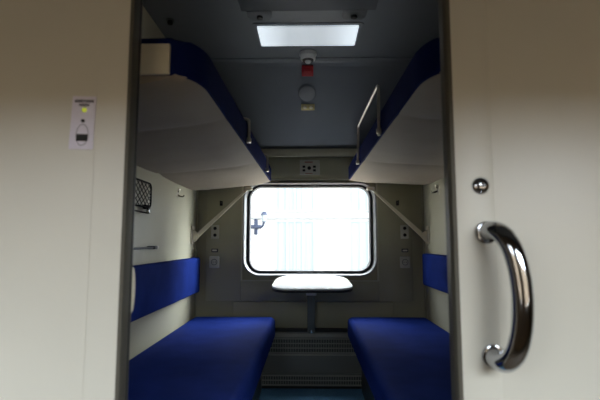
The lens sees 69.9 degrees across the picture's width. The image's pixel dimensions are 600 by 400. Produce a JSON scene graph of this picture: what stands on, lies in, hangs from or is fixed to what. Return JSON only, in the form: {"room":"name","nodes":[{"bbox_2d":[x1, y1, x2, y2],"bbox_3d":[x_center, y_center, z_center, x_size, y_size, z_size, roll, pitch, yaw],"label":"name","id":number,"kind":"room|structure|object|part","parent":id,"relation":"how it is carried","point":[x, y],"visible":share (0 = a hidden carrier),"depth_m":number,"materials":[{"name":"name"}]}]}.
{"room":"train carriage","nodes":[
{"label":"train carriage","id":0,"kind":"room"},
{"bbox_2d":[0,0,101,399],"bbox_3d":[-1.487,0.039,0.995,2.188,2.200,0.030,0,-6,1],"label":"wall","id":1,"kind":"structure","parent":0,"point":[49,49],"depth_m":0.97,"materials":[{"name":"beige paint"}]},
{"bbox_2d":[68,96,96,149],"bbox_3d":[-0.497,-0.177,0.980,0.055,0.124,0.005,2,-6,1],"label":"panel","id":2,"kind":"object","parent":1,"relation":"attached to","point":[83,113],"visible":1,"depth_m":0.98,"materials":[{"name":"grey plastic"}]},
{"bbox_2d":[83,0,130,399],"bbox_3d":[-0.430,0.035,0.959,0.072,2.200,0.004,0,-6,1],"label":"trim","id":3,"kind":"structure","parent":1,"relation":"attached to","point":[109,154],"depth_m":0.96,"materials":[{"name":"beige paint"}]},
{"bbox_2d":[115,0,142,399],"bbox_3d":[-0.389,0.147,0.970,0.020,1.980,0.056,0,-6,1],"label":"trim","id":4,"kind":"structure","parent":1,"relation":"attached to","point":[127,272],"depth_m":0.97,"materials":[{"name":"beige paint"}]},
{"bbox_3d":[-0.389,0.207,0.986,0.020,0.110,0.012,0,-6,1],"label":"finger pull","id":5,"kind":"part","parent":4,"relation":"part of","materials":[{"name":"beige paint"}]},
{"bbox_2d":[129,6,196,359],"bbox_3d":[-0.800,0.151,2.121,0.060,2.200,2.280,0,-6,1],"label":"wall","id":6,"kind":"structure","parent":0,"point":[169,222],"depth_m":2.37,"materials":[{"name":"beige laminate"}]},
{"bbox_2d":[135,178,151,213],"bbox_3d":[-0.756,-0.029,1.919,0.036,0.158,0.473,0,-6,1],"label":"pocket","id":7,"kind":"object","parent":6,"relation":"attached to","point":[147,207],"visible":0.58,"depth_m":2.07,"materials":[{"name":"black fabric"}]},
{"bbox_2d":[133,246,158,249],"bbox_3d":[-0.753,0.215,1.907,0.042,0.023,0.648,0,-6,1],"label":"towel rail","id":8,"kind":"object","parent":6,"relation":"attached to","point":[147,247],"visible":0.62,"depth_m":2.07,"materials":[{"name":"grey metal"}]},
{"bbox_2d":[131,257,199,321],"bbox_3d":[-0.745,0.438,2.135,0.047,0.244,1.806,0,-6,1],"label":"backrest cushion","id":9,"kind":"object","parent":6,"relation":"attached to","point":[158,285],"visible":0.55,"depth_m":2.26,"materials":[{"name":"blue fabric"}]},
{"bbox_2d":[193,190,197,317],"bbox_3d":[-0.747,0.515,3.071,0.008,1.664,0.035,0,-6,1],"label":"trim","id":10,"kind":"structure","parent":6,"relation":"attached to","point":[197,190],"depth_m":3.08,"materials":[{"name":"grey plastic"}]},
{"bbox_2d":[137,38,270,189],"bbox_3d":[-0.487,-0.256,2.091,0.559,0.204,1.979,0,-6,1],"label":"upper berth","id":11,"kind":"object","parent":6,"relation":"attached to","point":[192,132],"visible":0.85,"depth_m":1.53,"materials":[{"name":"beige plastic"}]},
{"bbox_3d":[-0.561,-0.364,1.115,0.449,0.081,0.014,0,-6,1],"label":"plate","id":12,"kind":"part","parent":11,"relation":"part of","materials":[{"name":"beige paint"}]},
{"bbox_3d":[-0.346,-0.283,2.325,0.279,0.104,0.866,0,-6,1],"label":"guard rail","id":13,"kind":"part","parent":11,"relation":"part of","materials":[{"name":"silver metal"}]},
{"bbox_2d":[191,187,251,243],"bbox_3d":[-0.546,0.107,2.999,0.415,0.402,0.072,0,-6,1],"label":"support strut","id":14,"kind":"object","parent":6,"relation":"attached to","point":[195,235],"visible":1,"depth_m":3.00,"materials":[{"name":"beige paint"}]},
{"bbox_3d":[-0.548,0.091,3.011,0.380,0.361,0.013,0,-6,-2],"label":"arm","id":15,"kind":"part","parent":14,"relation":"part of","materials":[{"name":"beige paint"}]},
{"bbox_2d":[143,0,438,148],"bbox_3d":[0.026,-0.827,1.484,5.200,0.580,3.710,0,-6,1],"label":"ceiling","id":16,"kind":"structure","parent":0,"point":[265,93],"depth_m":2.77,"materials":[{"name":"grey laminate"}]},
{"bbox_2d":[166,18,174,24],"bbox_3d":[-0.679,-0.930,2.244,0.044,0.024,0.044,0,-6,1],"label":"recessed light","id":17,"kind":"object","parent":16,"relation":"in","point":[170,21],"visible":1,"depth_m":2.23,"materials":[{"name":"grey"}]},
{"bbox_2d":[298,85,315,101],"bbox_3d":[0.047,-0.716,2.881,0.124,0.093,0.088,0,-6,1],"label":"ceiling speaker","id":18,"kind":"object","parent":16,"relation":"attached to","point":[306,93],"visible":1,"depth_m":2.87,"materials":[{"name":"grey plastic"}]},
{"bbox_2d":[302,65,312,75],"bbox_3d":[0.049,-0.837,2.777,0.075,0.064,0.062,0,-6,1],"label":"emergency brake","id":19,"kind":"object","parent":16,"relation":"attached to","point":[307,70],"visible":1,"depth_m":2.76,"materials":[{"name":"red plastic"}]},
{"bbox_2d":[252,22,363,46],"bbox_3d":[0.044,-0.920,2.410,0.600,0.014,0.275,0,-6,1],"label":"recessed light","id":20,"kind":"object","parent":16,"relation":"in","point":[337,34],"visible":1,"depth_m":2.38,"materials":[{"name":"white plastic"}]},
{"bbox_2d":[238,0,377,21],"bbox_3d":[0.036,-0.966,1.903,0.673,0.020,0.697,0,-6,1],"label":"ceiling panel","id":21,"kind":"object","parent":16,"relation":"attached to","point":[257,10],"visible":1,"depth_m":2.11,"materials":[{"name":"grey plastic"}]},
{"bbox_2d":[299,49,316,63],"bbox_3d":[0.049,-0.869,2.634,0.108,0.068,0.108,0,-6,1],"label":"smoke detector","id":22,"kind":"object","parent":16,"relation":"attached to","point":[308,56],"visible":1,"depth_m":2.60,"materials":[{"name":"white plastic"}]},
{"bbox_2d":[301,104,314,109],"bbox_3d":[0.054,-0.636,2.943,0.092,0.036,0.034,0,-6,1],"label":"control plate","id":23,"kind":"object","parent":16,"relation":"attached to","point":[303,106],"visible":1,"depth_m":2.94,"materials":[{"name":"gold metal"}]},
{"bbox_2d":[211,57,412,61],"bbox_3d":[0.059,-0.897,2.722,1.638,0.016,0.040,0,-6,1],"label":"trim","id":24,"kind":"structure","parent":16,"relation":"attached to","point":[319,58],"depth_m":2.72,"materials":[{"name":"grey laminate"}]},
{"bbox_2d":[195,157,424,317],"bbox_3d":[0.060,0.301,3.127,5.200,2.300,0.085,0,-6,1],"label":"wall","id":25,"kind":"structure","parent":0,"point":[415,308],"depth_m":3.06,"materials":[{"name":"grey plastic"}]},
{"bbox_2d":[209,256,218,267],"bbox_3d":[-0.611,0.442,3.055,0.072,0.082,0.012,0,-6,1],"label":"wall socket","id":26,"kind":"object","parent":25,"relation":"attached to","point":[213,260],"visible":1,"depth_m":3.05,"materials":[{"name":"grey plastic"}]},
{"bbox_2d":[211,225,218,238],"bbox_3d":[-0.609,0.229,3.075,0.058,0.098,0.014,0,-6,1],"label":"switch plate","id":27,"kind":"object","parent":25,"relation":"attached to","point":[214,228],"visible":1,"depth_m":3.07,"materials":[{"name":"grey plastic"}]},
{"bbox_2d":[205,187,241,300],"bbox_3d":[-0.546,0.204,3.096,0.249,1.028,0.024,0,-6,1],"label":"wall panel","id":28,"kind":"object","parent":25,"relation":"attached to","point":[223,283],"depth_m":3.07,"materials":[{"name":"grey plastic"}]},
{"bbox_2d":[261,148,356,156],"bbox_3d":[0.068,-0.344,3.139,1.638,0.058,0.040,0,-6,1],"label":"trim","id":29,"kind":"structure","parent":25,"relation":"attached to","point":[343,152],"depth_m":3.12,"materials":[{"name":"grey plastic"}]},
{"bbox_2d":[241,281,378,300],"bbox_3d":[0.069,0.646,3.040,0.978,0.139,0.024,0,-6,1],"label":"trim","id":30,"kind":"structure","parent":25,"relation":"attached to","point":[250,290],"depth_m":3.03,"materials":[{"name":"grey plastic"}]},
{"bbox_2d":[300,160,319,174],"bbox_3d":[0.070,-0.237,3.105,0.144,0.110,0.023,0,-6,1],"label":"panel","id":31,"kind":"object","parent":25,"relation":"attached to","point":[307,167],"visible":1,"depth_m":3.11,"materials":[{"name":"grey plastic"}]},
{"bbox_2d":[269,157,353,178],"bbox_3d":[0.069,-0.230,3.127,0.978,0.158,0.024,0,-6,1],"label":"trim","id":32,"kind":"structure","parent":25,"relation":"attached to","point":[330,167],"depth_m":3.12,"materials":[{"name":"grey plastic"}]},
{"bbox_2d":[272,275,352,333],"bbox_3d":[0.073,0.686,2.655,0.462,0.390,0.734,0,-6,1],"label":"folding table","id":33,"kind":"object","parent":25,"relation":"attached to","point":[311,285],"visible":1,"depth_m":2.58,"materials":[{"name":"white plastic"}]},
{"bbox_3d":[0.076,0.730,2.887,0.052,0.350,0.156,0,-6,1],"label":"leg","id":34,"kind":"part","parent":33,"relation":"part of","materials":[{"name":"grey metal"}]},
{"bbox_2d":[233,301,393,327],"bbox_3d":[0.094,0.816,3.021,1.130,0.195,0.028,0,-6,1],"label":"trim","id":35,"kind":"structure","parent":25,"relation":"attached to","point":[286,314],"depth_m":3.01,"materials":[{"name":"grey plastic"}]},
{"bbox_2d":[377,183,412,300],"bbox_3d":[0.677,0.201,3.073,0.237,1.028,0.024,0,-6,1],"label":"trim","id":36,"kind":"structure","parent":25,"relation":"attached to","point":[395,282],"depth_m":3.05,"materials":[{"name":"grey plastic"}]},
{"bbox_2d":[400,225,408,238],"bbox_3d":[0.744,0.226,3.050,0.058,0.098,0.014,0,-6,1],"label":"switch plate","id":37,"kind":"object","parent":25,"relation":"attached to","point":[404,229],"visible":1,"depth_m":3.05,"materials":[{"name":"grey plastic"}]},
{"bbox_2d":[400,256,409,267],"bbox_3d":[0.742,0.439,3.030,0.072,0.082,0.012,0,-6,1],"label":"wall socket","id":38,"kind":"object","parent":25,"relation":"attached to","point":[404,260],"visible":1,"depth_m":3.03,"materials":[{"name":"grey plastic"}]},
{"bbox_2d":[259,388,364,399],"bbox_3d":[0.040,1.273,2.008,5.200,0.145,2.250,0,-6,1],"label":"floor","id":39,"kind":"structure","parent":0,"point":[266,393],"depth_m":2.83,"materials":[{"name":"blue carpet"}]},
{"bbox_2d":[128,317,274,399],"bbox_3d":[-0.476,0.953,2.003,0.580,0.490,1.896,0,-6,1],"label":"lower berth","id":40,"kind":"object","parent":39,"relation":"on","point":[205,358],"visible":1,"depth_m":1.86,"materials":[{"name":"blue fabric"}]},
{"bbox_2d":[262,328,361,388],"bbox_3d":[0.093,1.093,2.969,1.150,0.403,0.071,0,-6,1],"label":"heater cover","id":41,"kind":"object","parent":39,"relation":"on","point":[326,358],"visible":0.48,"depth_m":2.95,"materials":[{"name":"grey metal"}]},
{"bbox_2d":[262,375,361,385],"bbox_3d":[0.093,1.232,2.930,1.110,0.066,0.007,0,-6,1],"label":"grille","id":42,"kind":"object","parent":41,"relation":"attached to","point":[267,380],"depth_m":2.93,"materials":[{"name":"metal"}]},
{"bbox_2d":[269,338,354,352],"bbox_3d":[0.093,1.003,2.952,1.110,0.098,0.007,0,-6,1],"label":"grille","id":43,"kind":"object","parent":41,"relation":"attached to","point":[279,345],"depth_m":2.95,"materials":[{"name":"metal"}]},
{"bbox_2d":[348,317,451,399],"bbox_3d":[0.585,0.951,1.983,0.557,0.490,1.896,0,-6,1],"label":"lower berth","id":44,"kind":"object","parent":39,"relation":"on","point":[400,358],"visible":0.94,"depth_m":1.97,"materials":[{"name":"blue fabric"}]},
{"bbox_2d":[423,178,448,332],"bbox_3d":[0.898,0.148,2.089,0.060,2.200,2.280,0,-6,1],"label":"wall","id":45,"kind":"structure","parent":0,"point":[434,203],"depth_m":2.77,"materials":[{"name":"beige plastic"}]},
{"bbox_2d":[348,38,443,184],"bbox_3d":[0.591,-0.325,2.077,0.556,0.266,1.979,0,-6,1],"label":"upper berth","id":46,"kind":"object","parent":45,"relation":"attached to","point":[404,144],"visible":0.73,"depth_m":1.74,"materials":[{"name":"beige plastic"}]},
{"bbox_3d":[0.327,-0.342,2.116,0.014,0.224,0.706,0,-6,0],"label":"guard rail","id":47,"kind":"part","parent":46,"relation":"part of","materials":[{"name":"silver metal"}]},
{"bbox_2d":[367,187,429,243],"bbox_3d":[0.677,0.104,2.976,0.415,0.402,0.072,0,-6,1],"label":"support strut","id":48,"kind":"object","parent":45,"relation":"attached to","point":[425,235],"visible":1,"depth_m":2.97,"materials":[{"name":"beige paint"}]},
{"bbox_3d":[0.680,0.089,2.988,0.380,0.361,0.013,0,-6,4],"label":"arm","id":49,"kind":"part","parent":48,"relation":"part of","materials":[{"name":"beige paint"}]},
{"bbox_2d":[421,185,426,318],"bbox_3d":[0.883,0.512,3.041,0.008,1.664,0.035,0,-6,1],"label":"trim","id":50,"kind":"structure","parent":45,"relation":"attached to","point":[421,185],"depth_m":3.05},
{"bbox_2d":[422,253,447,293],"bbox_3d":[0.845,0.388,2.076,0.047,0.215,1.740,0,-6,1],"label":"backrest cushion","id":51,"kind":"object","parent":45,"relation":"attached to","point":[434,265],"visible":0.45,"depth_m":2.63,"materials":[{"name":"blue fabric"}]},
{"bbox_2d":[431,185,438,193],"bbox_3d":[0.856,-0.068,2.734,0.047,0.057,0.032,0,-6,1],"label":"coat hook","id":52,"kind":"object","parent":45,"relation":"attached to","point":[436,186],"visible":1,"depth_m":2.73,"materials":[{"name":"silver metal"}]},
{"bbox_3d":[1.669,0.147,0.976,1.900,1.980,0.035,0,-6,1],"label":"wall","id":53,"kind":"structure","parent":0,"visible":0},
{"bbox_2d":[438,0,599,399],"bbox_3d":[0.724,0.139,0.892,0.787,1.960,0.141,0,-6,1],"label":"door","id":54,"kind":"structure","parent":53,"relation":"in","point":[520,79],"depth_m":0.95,"materials":[{"name":"beige paint"}]},
{"bbox_3d":[0.419,0.196,0.874,0.050,0.309,0.115,2,-6,-19],"label":"pull handle","id":55,"kind":"part","parent":54,"relation":"part of","materials":[{"name":"silver metal"}]},
{"label":"outside","id":56,"kind":"structure","parent":0,"visible":0},
{"bbox_3d":[0.413,4.477,21.358,80.000,0.100,36.600,0,-6,1],"label":"ground","id":57,"kind":"structure","parent":56,"visible":0},
{"bbox_2d":[241,179,378,281],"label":"window","id":58,"kind":"structure","parent":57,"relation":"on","point":[304,228],"depth_m":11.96,"materials":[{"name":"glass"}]},
{"bbox_2d":[251,211,267,234],"bbox_3d":[-1.100,0.637,11.828,0.243,0.635,0.636,4,-7,-37],"label":"wall lantern","id":59,"kind":"object","parent":58,"relation":"attached to","point":[263,214],"visible":0.95,"depth_m":11.71,"materials":[{"name":"blue metal"}]},
{"bbox_3d":[-1.232,0.751,11.985,0.300,0.440,0.050,0,-6,1],"label":"wall plate","id":60,"kind":"part","parent":59,"relation":"part of","materials":[{"name":"blue metal"}]},
{"bbox_3d":[-1.125,0.698,11.781,0.146,0.194,0.451,4,-7,-36],"label":"bracket arm","id":61,"kind":"part","parent":59,"relation":"part of","materials":[{"name":"blue metal"}]},
{"bbox_3d":[-0.978,0.498,11.669,0.164,0.190,0.190,0,-6,1],"label":"lantern glass","id":62,"kind":"part","parent":59,"relation":"part of","materials":[{"name":"white glass"}]},
{"bbox_3d":[-0.142,1.368,11.925,1.020,1.520,0.017,0,-6,1],"label":"pane","id":63,"kind":"part","parent":58,"relation":"part of","materials":[{"name":"white glass"}]},
{"bbox_3d":[-0.142,-0.428,12.103,1.020,1.470,0.017,0,-6,1],"label":"pane","id":64,"kind":"part","parent":58,"relation":"part of","materials":[{"name":"white glass"}]},
{"bbox_3d":[1.908,-0.432,12.065,1.020,1.470,0.017,0,-6,1],"label":"pane","id":65,"kind":"part","parent":58,"relation":"part of","materials":[{"name":"white glass"}]},
{"bbox_3d":[1.908,1.364,11.886,1.020,1.520,0.017,0,-6,1],"label":"pane","id":66,"kind":"part","parent":58,"relation":"part of","materials":[{"name":"white glass"}]}
]}

